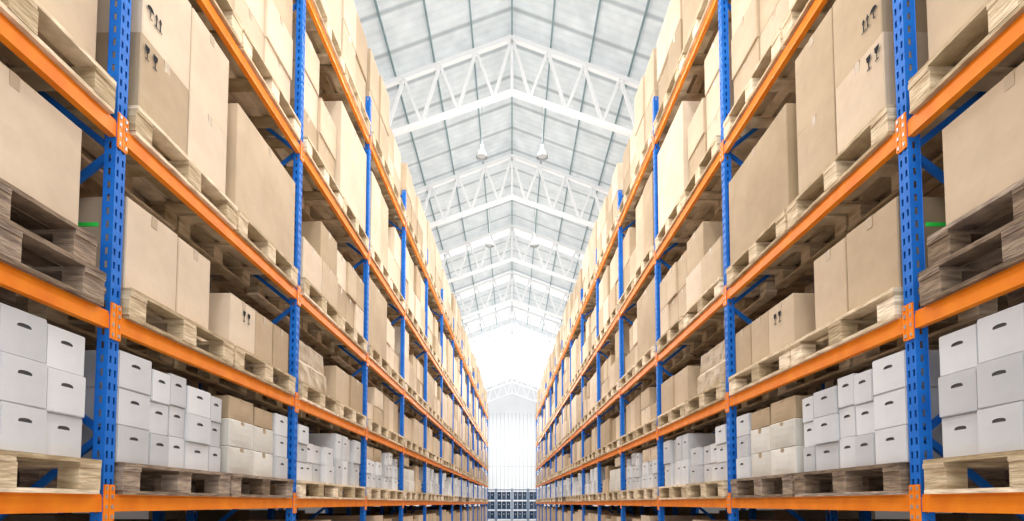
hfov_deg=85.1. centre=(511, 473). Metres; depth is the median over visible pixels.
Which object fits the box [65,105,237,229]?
wooden pallet
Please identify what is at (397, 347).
carton
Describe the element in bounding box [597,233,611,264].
carton
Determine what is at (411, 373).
carton
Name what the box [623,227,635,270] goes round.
carton
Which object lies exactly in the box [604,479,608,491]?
carton
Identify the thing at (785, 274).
wooden pallet
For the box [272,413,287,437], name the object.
box
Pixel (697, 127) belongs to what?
carton
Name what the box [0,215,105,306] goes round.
wooden pallet
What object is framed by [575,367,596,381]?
wooden pallet
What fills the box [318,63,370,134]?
wooden pallet
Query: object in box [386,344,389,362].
carton
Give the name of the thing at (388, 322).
carton
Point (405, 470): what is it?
carton
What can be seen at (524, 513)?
storage bin
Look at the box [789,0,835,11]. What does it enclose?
carton
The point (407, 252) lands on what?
carton
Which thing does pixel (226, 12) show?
wooden pallet
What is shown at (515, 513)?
storage bin
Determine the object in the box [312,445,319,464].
box
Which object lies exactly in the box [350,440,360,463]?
box
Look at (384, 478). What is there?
box
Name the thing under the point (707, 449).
box
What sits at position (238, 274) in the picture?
wooden pallet
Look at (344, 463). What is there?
box
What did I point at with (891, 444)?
box
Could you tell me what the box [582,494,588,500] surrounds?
wooden pallet
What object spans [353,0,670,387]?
ceiling
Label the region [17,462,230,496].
wooden pallet
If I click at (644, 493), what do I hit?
wooden pallet
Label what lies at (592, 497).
wooden pallet
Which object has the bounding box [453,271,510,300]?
window
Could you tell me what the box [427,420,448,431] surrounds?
wooden pallet
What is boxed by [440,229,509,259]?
window
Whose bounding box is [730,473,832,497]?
wooden pallet
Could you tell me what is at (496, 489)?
shelf unit
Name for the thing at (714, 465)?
box
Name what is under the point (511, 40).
roof truss
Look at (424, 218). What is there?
carton
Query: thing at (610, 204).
carton
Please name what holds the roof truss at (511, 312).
attached to the ceiling
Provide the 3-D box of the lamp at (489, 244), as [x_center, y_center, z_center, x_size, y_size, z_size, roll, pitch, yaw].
[-0.850,-9.383,21.120,0.320,1.550,0.320,0,-3,0]
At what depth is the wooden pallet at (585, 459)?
14.72 m
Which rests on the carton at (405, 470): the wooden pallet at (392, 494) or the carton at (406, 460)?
the carton at (406, 460)
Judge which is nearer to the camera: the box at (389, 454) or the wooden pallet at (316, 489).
the wooden pallet at (316, 489)
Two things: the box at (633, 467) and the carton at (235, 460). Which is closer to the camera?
the carton at (235, 460)
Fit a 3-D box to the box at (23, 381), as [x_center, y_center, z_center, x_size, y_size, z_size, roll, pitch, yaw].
[-2.429,-0.420,2.549,0.420,0.216,0.240,0,-3,2]
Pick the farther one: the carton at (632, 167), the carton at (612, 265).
the carton at (612, 265)
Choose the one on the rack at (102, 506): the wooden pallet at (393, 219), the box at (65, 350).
the wooden pallet at (393, 219)
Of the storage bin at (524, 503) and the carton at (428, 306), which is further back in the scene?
the storage bin at (524, 503)
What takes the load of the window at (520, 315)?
attached to the ceiling
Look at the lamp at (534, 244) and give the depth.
21.10 m
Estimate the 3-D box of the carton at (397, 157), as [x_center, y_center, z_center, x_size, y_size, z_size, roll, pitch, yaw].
[-2.616,-5.822,10.400,0.987,0.540,0.533,0,-3,1]
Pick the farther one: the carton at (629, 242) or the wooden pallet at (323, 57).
the carton at (629, 242)
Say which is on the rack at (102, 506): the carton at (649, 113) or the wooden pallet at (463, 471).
the wooden pallet at (463, 471)
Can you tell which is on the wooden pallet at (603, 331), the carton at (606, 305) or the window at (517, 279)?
the carton at (606, 305)
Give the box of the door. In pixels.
[481,413,542,510]
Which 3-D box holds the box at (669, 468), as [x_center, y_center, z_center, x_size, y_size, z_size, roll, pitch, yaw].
[2.343,0.018,7.650,0.420,0.310,0.266,0,-3,-2]
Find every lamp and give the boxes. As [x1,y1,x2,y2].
[476,144,486,160]
[485,207,493,247]
[530,207,538,247]
[537,144,547,160]
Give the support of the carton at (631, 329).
on the carton at (632, 359)
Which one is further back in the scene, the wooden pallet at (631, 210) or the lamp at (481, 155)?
the lamp at (481, 155)
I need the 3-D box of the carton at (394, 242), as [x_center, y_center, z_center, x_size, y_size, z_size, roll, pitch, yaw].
[-2.596,-4.144,10.312,0.990,0.580,0.533,0,-3,1]
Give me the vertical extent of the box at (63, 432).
0.212 m
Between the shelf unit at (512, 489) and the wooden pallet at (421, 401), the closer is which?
the wooden pallet at (421, 401)
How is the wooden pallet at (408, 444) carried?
on the rack at (102, 506)
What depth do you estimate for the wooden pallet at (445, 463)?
16.10 m
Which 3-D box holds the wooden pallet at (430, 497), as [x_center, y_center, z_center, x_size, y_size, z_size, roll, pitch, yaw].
[-2.484,0.573,13.555,1.080,0.180,1.145,0,-3,1]
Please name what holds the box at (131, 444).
on the wooden pallet at (129, 478)
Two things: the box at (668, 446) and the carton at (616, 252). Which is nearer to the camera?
the box at (668, 446)
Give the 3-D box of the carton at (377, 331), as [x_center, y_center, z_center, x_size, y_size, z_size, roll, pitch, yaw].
[-2.600,-2.378,8.770,1.011,1.052,1.104,0,-3,1]
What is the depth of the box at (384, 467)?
9.28 m
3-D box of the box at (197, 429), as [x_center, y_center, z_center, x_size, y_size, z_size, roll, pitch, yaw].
[-2.401,-0.308,3.925,0.420,0.190,0.270,0,-3,2]
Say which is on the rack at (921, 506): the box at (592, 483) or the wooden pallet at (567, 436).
the wooden pallet at (567, 436)
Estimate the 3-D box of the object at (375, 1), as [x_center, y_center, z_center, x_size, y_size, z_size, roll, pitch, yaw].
[-3.300,-11.183,17.609,0.040,0.080,46.000,0,-3,0]
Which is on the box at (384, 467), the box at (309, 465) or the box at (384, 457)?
the box at (384, 457)
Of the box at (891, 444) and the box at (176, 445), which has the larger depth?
the box at (176, 445)
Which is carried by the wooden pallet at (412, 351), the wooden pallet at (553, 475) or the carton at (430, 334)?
the carton at (430, 334)
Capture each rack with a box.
[0,0,487,520]
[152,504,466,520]
[536,0,1023,520]
[557,504,871,520]
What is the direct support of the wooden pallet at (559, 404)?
on the rack at (921, 506)
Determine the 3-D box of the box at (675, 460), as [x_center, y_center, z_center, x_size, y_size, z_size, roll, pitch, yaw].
[2.393,-0.308,7.381,0.420,0.310,0.266,0,-3,0]
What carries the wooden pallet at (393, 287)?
on the rack at (102, 506)
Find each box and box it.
[0,302,46,362]
[0,351,47,408]
[0,401,46,453]
[44,323,84,376]
[44,367,85,417]
[45,412,81,457]
[81,425,148,464]
[82,387,149,430]
[83,350,151,395]
[148,401,167,435]
[148,433,168,466]
[150,369,170,405]
[165,373,185,408]
[167,405,184,438]
[168,436,183,467]
[183,413,210,444]
[184,386,210,418]
[184,441,207,470]
[208,421,219,447]
[208,446,220,471]
[209,396,221,422]
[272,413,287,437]
[272,435,286,457]
[272,456,287,478]
[287,424,308,444]
[296,462,306,480]
[297,443,306,462]
[306,463,311,480]
[307,443,312,462]
[308,433,341,459]
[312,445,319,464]
[312,464,319,481]
[320,447,332,465]
[320,465,333,483]
[333,459,341,483]
[341,436,347,460]
[342,460,347,484]
[347,439,349,462]
[347,463,349,484]
[349,463,358,485]
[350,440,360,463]
[359,459,371,473]
[359,473,370,486]
[371,461,374,474]
[371,474,375,487]
[375,462,381,475]
[376,475,381,487]
[381,453,387,465]
[382,465,387,477]
[383,452,392,465]
[383,477,386,488]
[387,477,391,488]
[388,465,391,477]
[392,459,396,466]
[392,466,396,478]
[392,478,396,489]
[419,467,427,479]
[421,480,427,492]
[430,469,433,481]
[430,481,432,493]
[433,473,437,483]
[435,484,438,493]
[585,484,588,493]
[586,473,590,483]
[590,469,593,481]
[591,481,593,493]
[596,467,604,479]
[596,480,602,492]
[627,459,631,466]
[627,466,631,478]
[627,478,631,489]
[631,452,640,465]
[632,465,635,477]
[632,477,636,488]
[636,453,642,465]
[636,465,641,477]
[636,477,640,488]
[642,462,648,475]
[642,475,647,487]
[648,474,652,487]
[649,461,652,474]
[652,459,664,473]
[653,473,664,486]
[663,440,673,463]
[665,463,674,485]
[674,439,676,462]
[674,463,676,484]
[676,436,682,460]
[676,460,681,484]
[682,433,715,459]
[682,459,690,483]
[690,465,703,483]
[691,447,703,465]
[704,445,711,464]
[704,464,711,481]
[711,443,716,462]
[712,463,717,480]
[715,424,729,444]
[717,443,726,462]
[717,462,727,480]
[736,413,751,437]
[736,456,751,478]
[737,435,751,457]
[802,396,814,422]
[803,446,815,471]
[804,421,815,447]
[813,386,839,418]
[813,413,840,444]
[816,441,839,470]
[838,373,858,408]
[839,405,856,438]
[840,436,855,467]
[853,369,873,405]
[855,433,875,466]
[856,401,875,435]
[872,350,940,395]
[874,387,941,430]
[875,425,942,464]
[938,367,979,417]
[939,323,979,376]
[942,412,978,457]
[976,351,1023,408]
[977,302,1023,362]
[977,401,1023,453]
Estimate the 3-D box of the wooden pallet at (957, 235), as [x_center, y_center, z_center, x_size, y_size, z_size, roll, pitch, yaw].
[2.755,-1.193,2.410,1.080,0.180,1.138,0,-3,-1]
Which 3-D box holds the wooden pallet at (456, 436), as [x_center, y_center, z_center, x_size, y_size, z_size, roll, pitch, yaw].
[-2.377,-1.246,18.604,1.080,0.180,1.145,0,-3,1]
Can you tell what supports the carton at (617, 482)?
on the wooden pallet at (615, 495)
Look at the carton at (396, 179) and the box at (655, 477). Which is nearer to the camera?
the box at (655, 477)
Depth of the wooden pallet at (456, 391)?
18.68 m
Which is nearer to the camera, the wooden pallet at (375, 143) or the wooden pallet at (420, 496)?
the wooden pallet at (375, 143)
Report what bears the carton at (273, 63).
on the wooden pallet at (240, 86)
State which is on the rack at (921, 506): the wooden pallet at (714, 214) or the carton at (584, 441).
the wooden pallet at (714, 214)
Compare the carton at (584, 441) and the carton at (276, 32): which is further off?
the carton at (584, 441)
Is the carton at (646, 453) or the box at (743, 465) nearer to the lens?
the box at (743, 465)
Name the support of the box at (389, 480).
on the wooden pallet at (392, 494)
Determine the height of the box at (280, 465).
0.200 m
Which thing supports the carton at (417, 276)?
on the carton at (417, 305)
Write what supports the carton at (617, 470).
on the carton at (617, 482)
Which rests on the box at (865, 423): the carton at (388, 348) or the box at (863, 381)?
the box at (863, 381)
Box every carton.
[0,0,97,66]
[0,62,81,228]
[21,197,177,315]
[44,32,187,160]
[69,237,209,331]
[82,92,226,200]
[96,0,190,90]
[168,103,294,265]
[188,0,234,11]
[188,8,228,136]
[197,293,254,353]
[208,0,263,77]
[210,237,321,297]
[211,395,252,424]
[219,418,253,449]
[219,446,252,474]
[231,38,289,116]
[244,0,264,34]
[245,311,272,363]
[247,324,287,376]
[249,260,337,312]
[252,407,272,430]
[253,426,272,453]
[253,451,272,476]
[256,99,316,166]
[263,0,292,79]
[272,0,292,37]
[276,285,345,324]
[278,294,353,329]
[290,60,317,130]
[291,133,334,190]
[292,22,319,95]
[293,0,341,52]
[301,221,336,276]
[307,275,386,363]
[310,366,349,406]
[312,101,365,236]
[317,98,336,160]
[319,19,355,92]
[322,304,363,340]
[337,171,380,260]
[337,250,345,292]
[341,0,356,51]
[344,402,372,419]
[346,262,356,302]
[349,376,362,413]
[353,90,378,141]
[354,275,363,311]
[355,59,365,107]
[356,13,366,81]
[357,193,387,273]
[360,446,372,460]
[365,48,379,113]
[368,348,393,372]
[368,387,382,410]
[371,115,387,171]
[373,406,382,424]
[373,448,380,462]
[375,353,398,378]
[376,247,393,289]
[379,76,389,135]
[379,152,393,194]
[383,395,388,428]
[384,260,399,299]
[385,168,400,208]
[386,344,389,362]
[387,272,407,313]
[387,318,390,345]
[388,124,393,164]
[388,190,410,229]
[388,227,400,270]
[389,325,394,351]
[389,400,393,430]
[392,283,413,319]
[392,326,408,359]
[392,457,408,466]
[393,404,397,432]
[394,138,400,182]
[396,354,409,383]
[397,466,418,479]
[397,468,407,479]
[398,412,404,437]
[398,479,408,490]
[400,163,411,203]
[400,240,408,282]
[401,205,416,237]
[405,383,422,402]
[405,416,407,438]
[406,295,420,331]
[408,220,421,254]
[408,418,411,440]
[408,469,413,480]
[409,254,413,291]
[409,355,415,376]
[409,363,413,388]
[409,418,418,444]
[409,481,414,491]
[411,183,415,214]
[411,305,424,338]
[412,233,426,264]
[414,266,420,302]
[414,376,416,391]
[415,479,419,491]
[416,196,422,231]
[416,329,431,353]
[416,359,419,380]
[417,379,419,394]
[418,221,434,280]
[419,422,423,446]
[420,364,422,384]
[421,277,424,310]
[421,336,438,359]
[422,211,426,240]
[422,370,433,409]
[428,306,429,327]
[428,427,431,451]
[429,310,432,334]
[432,317,437,338]
[432,437,437,454]
[434,380,436,398]
[434,397,436,412]
[437,399,439,415]
[438,441,439,456]
[584,399,586,415]
[584,441,585,456]
[585,336,602,359]
[586,317,591,338]
[586,437,591,454]
[587,380,589,398]
[587,397,589,412]
[589,221,605,280]
[590,370,601,409]
[591,310,594,334]
[592,329,607,353]
[592,427,595,451]
[594,306,595,327]
[597,211,601,240]
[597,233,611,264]
[599,277,602,310]
[599,305,612,338]
[600,422,604,446]
[601,196,607,231]
[601,364,603,384]
[601,383,618,402]
[602,220,615,254]
[603,266,609,302]
[603,295,617,331]
[604,359,607,380]
[604,379,606,394]
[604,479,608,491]
[605,418,614,444]
[605,466,626,479]
[607,205,622,237]
[607,376,609,391]
[608,183,612,214]
[608,355,614,376]
[609,481,614,491]
[610,254,614,291]
[610,283,631,319]
[610,363,614,388]
[610,469,615,480]
[612,163,623,203]
[612,418,615,440]
[613,190,635,229]
[614,354,627,383]
[615,247,623,282]
[615,326,631,359]
[615,457,631,466]
[615,479,625,490]
[616,272,636,313]
[616,416,618,438]
[616,468,626,479]
[619,412,625,437]
[623,138,629,182]
[623,168,638,208]
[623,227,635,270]
[624,260,639,299]
[625,353,648,378]
[626,404,630,432]
[629,325,634,351]
[630,124,635,164]
[630,152,644,194]
[630,247,647,289]
[630,348,655,372]
[630,400,634,430]
[633,318,636,345]
[634,76,644,135]
[634,344,637,362]
[635,395,640,428]
[636,115,652,171]
[636,193,666,273]
[637,275,716,363]
[641,387,655,410]
[641,406,650,424]
[643,171,686,260]
[643,448,650,462]
[644,48,658,113]
[645,90,670,141]
[651,402,656,419]
[651,446,656,460]
[657,13,667,81]
[658,59,668,107]
[658,101,711,236]
[660,275,669,311]
[660,304,701,340]
[661,376,674,413]
[667,0,682,51]
[667,262,677,302]
[668,19,704,92]
[670,294,745,329]
[674,366,700,406]
[678,250,686,292]
[678,285,747,324]
[682,0,730,52]
[686,260,774,312]
[687,98,706,160]
[687,221,722,276]
[689,133,732,190]
[702,237,813,297]
[704,22,731,95]
[706,60,733,130]
[707,99,767,166]
[729,103,855,265]
[731,0,751,37]
[731,0,760,79]
[734,38,792,116]
[736,324,776,376]
[751,311,778,363]
[751,407,771,430]
[751,426,770,453]
[751,451,770,476]
[759,0,779,34]
[760,0,815,77]
[769,293,827,353]
[770,418,804,449]
[771,395,812,424]
[771,446,804,474]
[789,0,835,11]
[795,8,835,136]
[797,92,941,200]
[814,237,957,330]
[833,0,927,90]
[836,32,979,160]
[846,197,1002,315]
[926,0,1023,66]
[942,62,1023,228]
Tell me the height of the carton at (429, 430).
0.620 m
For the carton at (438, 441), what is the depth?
15.25 m
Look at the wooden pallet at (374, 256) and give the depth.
8.69 m
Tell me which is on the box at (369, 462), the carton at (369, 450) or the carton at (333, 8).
the carton at (369, 450)
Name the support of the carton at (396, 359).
on the wooden pallet at (394, 375)
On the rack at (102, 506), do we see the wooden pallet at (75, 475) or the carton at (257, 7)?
the wooden pallet at (75, 475)
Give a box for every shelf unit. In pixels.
[480,489,495,520]
[496,489,511,520]
[512,489,527,520]
[528,489,543,520]
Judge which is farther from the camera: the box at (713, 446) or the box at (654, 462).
the box at (654, 462)
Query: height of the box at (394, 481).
0.210 m
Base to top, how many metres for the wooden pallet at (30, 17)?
0.180 m
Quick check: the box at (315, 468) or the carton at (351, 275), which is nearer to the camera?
the box at (315, 468)
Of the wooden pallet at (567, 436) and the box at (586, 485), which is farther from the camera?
the wooden pallet at (567, 436)
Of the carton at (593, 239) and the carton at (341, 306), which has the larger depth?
the carton at (593, 239)
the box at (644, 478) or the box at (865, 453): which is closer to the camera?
the box at (865, 453)
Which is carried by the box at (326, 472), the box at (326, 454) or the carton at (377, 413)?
the box at (326, 454)
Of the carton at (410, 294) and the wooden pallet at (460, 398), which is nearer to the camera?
the carton at (410, 294)
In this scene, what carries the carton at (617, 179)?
on the carton at (615, 204)
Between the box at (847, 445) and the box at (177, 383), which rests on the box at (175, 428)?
the box at (177, 383)
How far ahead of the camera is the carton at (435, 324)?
14.47 m
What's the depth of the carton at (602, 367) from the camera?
12.72 m
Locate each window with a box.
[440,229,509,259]
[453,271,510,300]
[461,302,511,333]
[469,323,510,357]
[476,346,511,372]
[481,362,511,387]
[512,302,562,333]
[512,346,547,372]
[512,362,542,387]
[513,271,570,300]
[513,323,554,357]
[514,229,583,259]
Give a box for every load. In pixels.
[273,337,326,399]
[697,338,751,399]
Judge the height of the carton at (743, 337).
0.422 m
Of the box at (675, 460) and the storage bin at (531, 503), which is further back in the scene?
the storage bin at (531, 503)
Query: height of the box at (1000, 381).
0.216 m
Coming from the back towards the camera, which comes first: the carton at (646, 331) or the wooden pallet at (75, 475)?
the carton at (646, 331)
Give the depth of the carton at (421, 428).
12.57 m
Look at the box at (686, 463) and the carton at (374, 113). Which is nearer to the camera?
the box at (686, 463)
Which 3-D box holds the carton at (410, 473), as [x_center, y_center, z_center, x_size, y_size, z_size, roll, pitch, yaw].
[-2.495,0.037,11.384,0.909,0.220,0.532,0,-3,1]
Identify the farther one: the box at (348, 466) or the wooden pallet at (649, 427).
the wooden pallet at (649, 427)
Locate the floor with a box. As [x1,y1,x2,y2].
[487,519,536,520]
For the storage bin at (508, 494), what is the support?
on the shelf unit at (496, 489)
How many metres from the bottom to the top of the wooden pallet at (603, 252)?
0.180 m
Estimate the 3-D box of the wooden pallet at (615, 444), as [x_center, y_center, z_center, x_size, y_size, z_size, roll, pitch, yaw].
[2.537,-0.555,11.143,1.080,0.180,1.148,0,-3,-1]
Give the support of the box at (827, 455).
on the wooden pallet at (890, 478)
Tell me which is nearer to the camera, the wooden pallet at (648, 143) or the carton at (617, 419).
the wooden pallet at (648, 143)
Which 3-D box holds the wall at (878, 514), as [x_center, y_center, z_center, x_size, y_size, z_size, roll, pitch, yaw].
[8.500,-2.920,27.190,0.001,11.678,66.000,0,-3,0]
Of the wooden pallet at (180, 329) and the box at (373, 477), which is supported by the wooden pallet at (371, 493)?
the box at (373, 477)
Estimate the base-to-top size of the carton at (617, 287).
0.640 m
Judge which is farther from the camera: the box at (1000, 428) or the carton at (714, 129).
the carton at (714, 129)
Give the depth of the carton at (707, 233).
6.35 m
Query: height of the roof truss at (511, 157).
4.721 m
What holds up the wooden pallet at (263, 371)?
on the rack at (102, 506)
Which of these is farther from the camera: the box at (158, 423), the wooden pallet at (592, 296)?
the wooden pallet at (592, 296)
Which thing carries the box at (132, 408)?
on the box at (131, 444)
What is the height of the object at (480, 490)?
0.632 m
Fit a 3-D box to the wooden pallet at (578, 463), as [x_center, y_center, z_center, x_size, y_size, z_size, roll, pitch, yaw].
[2.431,-0.297,16.068,1.080,0.180,1.149,0,-3,-1]
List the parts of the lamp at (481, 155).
lamp glass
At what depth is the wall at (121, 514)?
12.82 m
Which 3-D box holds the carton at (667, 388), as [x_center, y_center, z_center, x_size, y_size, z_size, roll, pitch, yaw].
[2.612,-1.059,7.666,0.993,0.462,0.532,0,-3,-1]
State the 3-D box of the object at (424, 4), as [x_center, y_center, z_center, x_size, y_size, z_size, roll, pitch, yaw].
[-2.200,-11.606,17.632,0.040,0.080,46.000,0,-3,0]
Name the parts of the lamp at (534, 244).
lamp shade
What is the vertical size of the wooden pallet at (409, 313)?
0.180 m
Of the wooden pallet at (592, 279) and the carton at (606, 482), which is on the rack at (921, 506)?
the wooden pallet at (592, 279)
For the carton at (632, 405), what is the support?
on the wooden pallet at (629, 437)
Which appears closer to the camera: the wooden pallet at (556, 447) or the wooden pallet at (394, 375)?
the wooden pallet at (394, 375)
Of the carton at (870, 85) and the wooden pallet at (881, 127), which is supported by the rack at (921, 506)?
the wooden pallet at (881, 127)
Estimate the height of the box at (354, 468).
0.310 m
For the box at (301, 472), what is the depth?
5.74 m
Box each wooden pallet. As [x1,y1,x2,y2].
[0,0,116,113]
[0,178,97,267]
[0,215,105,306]
[0,450,101,493]
[14,288,233,366]
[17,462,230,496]
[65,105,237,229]
[136,345,295,395]
[172,210,297,287]
[191,473,293,497]
[192,0,242,45]
[201,382,339,416]
[209,28,300,140]
[209,277,340,328]
[244,480,338,498]
[261,402,366,428]
[263,136,342,209]
[268,315,367,353]
[292,0,344,73]
[300,419,388,439]
[302,197,368,251]
[306,484,365,499]
[309,345,389,374]
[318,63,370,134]
[331,429,403,446]
[337,245,390,286]
[339,365,404,388]
[342,487,387,499]
[356,131,391,185]
[360,382,417,401]
[360,438,416,452]
[372,277,405,310]
[372,445,426,456]
[376,177,405,220]
[387,304,417,331]
[388,216,418,250]
[388,489,403,499]
[392,450,435,461]
[393,394,426,410]
[398,405,435,418]
[403,491,416,500]
[404,413,442,425]
[405,324,427,346]
[406,244,428,273]
[409,342,436,360]
[409,459,448,467]
[415,455,442,464]
[417,462,453,469]
[417,492,426,500]
[418,269,436,293]
[418,356,442,371]
[427,367,448,381]
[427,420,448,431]
[427,493,435,500]
[428,289,443,309]
[429,306,449,324]
[430,465,458,471]
[432,426,453,435]
[432,432,458,440]
[433,377,453,389]
[434,468,461,473]
[435,436,462,443]
[435,494,441,500]
[436,469,465,475]
[438,321,454,336]
[442,495,448,500]
[443,386,458,397]
[444,333,458,347]
[445,393,462,403]
[446,473,471,478]
[449,441,465,447]
[454,343,462,356]
[454,353,466,364]
[454,400,465,409]
[454,444,468,450]
[461,363,469,371]
[552,473,577,478]
[554,362,562,371]
[555,444,569,450]
[557,353,569,364]
[558,400,569,409]
[558,441,574,447]
[558,469,587,475]
[561,343,569,356]
[561,393,578,403]
[561,436,588,443]
[562,468,589,473]
[565,333,579,347]
[565,386,580,397]
[565,431,591,440]
[565,465,593,471]
[569,321,585,336]
[570,377,590,389]
[570,426,591,435]
[570,462,606,469]
[574,306,594,324]
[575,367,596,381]
[575,420,596,431]
[575,459,614,467]
[575,495,581,500]
[580,289,595,309]
[581,356,605,371]
[581,413,619,425]
[581,455,608,464]
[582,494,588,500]
[587,269,605,293]
[587,341,614,360]
[588,405,625,418]
[588,450,631,461]
[588,493,597,500]
[595,244,617,273]
[596,324,618,346]
[597,394,630,410]
[597,445,651,457]
[597,492,606,500]
[605,216,635,250]
[606,304,636,331]
[606,382,663,401]
[607,438,663,452]
[607,491,620,500]
[618,177,647,220]
[618,277,651,310]
[619,365,684,389]
[620,429,692,446]
[620,489,635,499]
[632,131,667,185]
[633,245,686,286]
[634,345,714,374]
[635,418,723,439]
[636,487,717,499]
[653,62,705,134]
[655,197,721,251]
[656,315,755,353]
[657,402,761,428]
[658,484,717,499]
[679,0,731,73]
[681,135,760,209]
[683,277,814,328]
[684,382,821,416]
[686,480,779,498]
[723,28,814,140]
[726,210,850,287]
[728,345,887,395]
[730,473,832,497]
[782,0,831,45]
[786,104,958,230]
[790,287,1009,366]
[793,462,1008,496]
[908,0,1023,113]
[918,215,1023,306]
[922,450,1023,493]
[927,178,1023,266]
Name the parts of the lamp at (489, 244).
lamp shade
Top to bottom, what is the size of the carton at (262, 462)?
0.217 m
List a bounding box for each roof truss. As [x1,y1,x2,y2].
[383,35,640,136]
[415,154,608,227]
[439,224,584,282]
[454,271,569,319]
[461,305,562,345]
[482,365,541,391]
[485,377,538,402]
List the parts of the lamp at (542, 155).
lamp glass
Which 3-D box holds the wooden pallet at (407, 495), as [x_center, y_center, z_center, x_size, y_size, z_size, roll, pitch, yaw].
[-2.537,0.444,11.092,1.080,0.180,1.145,0,-3,1]
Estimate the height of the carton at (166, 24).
0.622 m
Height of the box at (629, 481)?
0.210 m
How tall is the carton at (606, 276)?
0.640 m
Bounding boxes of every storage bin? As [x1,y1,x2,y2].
[490,492,494,498]
[490,501,494,508]
[490,511,494,517]
[497,492,501,498]
[497,501,501,508]
[497,511,501,517]
[502,501,505,508]
[506,492,510,498]
[506,501,510,508]
[506,511,510,517]
[513,492,517,498]
[513,501,517,508]
[513,511,517,517]
[518,501,521,508]
[522,492,526,498]
[522,501,526,508]
[522,511,526,517]
[529,492,533,498]
[529,501,533,508]
[529,511,533,517]
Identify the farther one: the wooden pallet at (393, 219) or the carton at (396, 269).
the wooden pallet at (393, 219)
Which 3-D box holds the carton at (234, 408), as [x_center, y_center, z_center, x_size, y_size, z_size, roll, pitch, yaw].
[-2.498,-0.514,4.550,0.613,0.182,0.382,0,-3,2]
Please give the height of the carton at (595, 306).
0.500 m
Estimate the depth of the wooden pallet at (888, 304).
3.66 m
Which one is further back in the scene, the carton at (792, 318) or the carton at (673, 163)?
the carton at (673, 163)
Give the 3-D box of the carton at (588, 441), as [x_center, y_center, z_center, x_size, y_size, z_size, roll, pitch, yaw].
[2.466,-0.698,14.530,0.993,0.460,0.532,0,-3,-1]
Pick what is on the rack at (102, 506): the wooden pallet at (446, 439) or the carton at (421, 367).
the wooden pallet at (446, 439)
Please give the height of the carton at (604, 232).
0.540 m
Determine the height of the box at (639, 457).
0.200 m
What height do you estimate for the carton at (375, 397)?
0.290 m
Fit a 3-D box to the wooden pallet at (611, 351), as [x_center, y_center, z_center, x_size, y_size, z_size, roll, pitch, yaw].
[2.484,-3.002,13.741,1.080,0.180,1.148,0,-3,-1]
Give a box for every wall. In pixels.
[72,505,430,518]
[455,380,568,506]
[593,505,951,518]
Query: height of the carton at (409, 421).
0.500 m
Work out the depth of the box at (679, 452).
7.09 m
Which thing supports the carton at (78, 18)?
on the wooden pallet at (30, 17)
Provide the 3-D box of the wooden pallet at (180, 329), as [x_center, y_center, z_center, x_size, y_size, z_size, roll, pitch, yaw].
[-2.696,-0.943,3.749,1.080,0.180,1.145,0,-3,1]
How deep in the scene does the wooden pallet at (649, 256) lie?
8.69 m
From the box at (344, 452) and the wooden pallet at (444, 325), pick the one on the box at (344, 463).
the box at (344, 452)
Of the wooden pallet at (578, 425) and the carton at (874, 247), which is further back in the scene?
the wooden pallet at (578, 425)
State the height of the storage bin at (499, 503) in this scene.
0.600 m
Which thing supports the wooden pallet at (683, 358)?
on the rack at (921, 506)
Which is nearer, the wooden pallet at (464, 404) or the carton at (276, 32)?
the carton at (276, 32)
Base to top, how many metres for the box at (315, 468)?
0.210 m
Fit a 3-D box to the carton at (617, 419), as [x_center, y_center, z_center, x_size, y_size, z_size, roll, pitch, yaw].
[2.603,-0.894,11.162,0.995,0.500,0.360,0,-3,-2]
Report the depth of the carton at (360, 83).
7.89 m
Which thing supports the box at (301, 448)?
on the box at (301, 472)
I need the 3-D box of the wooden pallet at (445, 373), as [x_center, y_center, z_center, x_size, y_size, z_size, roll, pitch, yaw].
[-2.431,-2.873,16.205,1.080,0.180,1.145,0,-3,1]
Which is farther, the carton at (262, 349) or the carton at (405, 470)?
the carton at (405, 470)
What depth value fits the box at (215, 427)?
4.16 m
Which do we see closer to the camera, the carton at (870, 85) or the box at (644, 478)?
the carton at (870, 85)
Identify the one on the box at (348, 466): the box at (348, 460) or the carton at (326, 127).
the box at (348, 460)
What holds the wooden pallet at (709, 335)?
on the rack at (921, 506)
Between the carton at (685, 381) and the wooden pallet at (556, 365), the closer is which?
the carton at (685, 381)
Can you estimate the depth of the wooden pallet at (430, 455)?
13.60 m
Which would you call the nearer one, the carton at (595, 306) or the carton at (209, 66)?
the carton at (209, 66)
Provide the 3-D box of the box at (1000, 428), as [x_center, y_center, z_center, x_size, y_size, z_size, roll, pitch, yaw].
[2.427,-0.203,2.541,0.420,0.216,0.240,0,-3,0]
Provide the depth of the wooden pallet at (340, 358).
8.66 m
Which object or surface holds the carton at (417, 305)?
on the wooden pallet at (420, 331)
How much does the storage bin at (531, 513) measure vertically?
0.600 m
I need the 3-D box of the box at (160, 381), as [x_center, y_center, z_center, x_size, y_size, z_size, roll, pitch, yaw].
[-2.413,-0.541,3.512,0.420,0.198,0.180,0,-3,0]

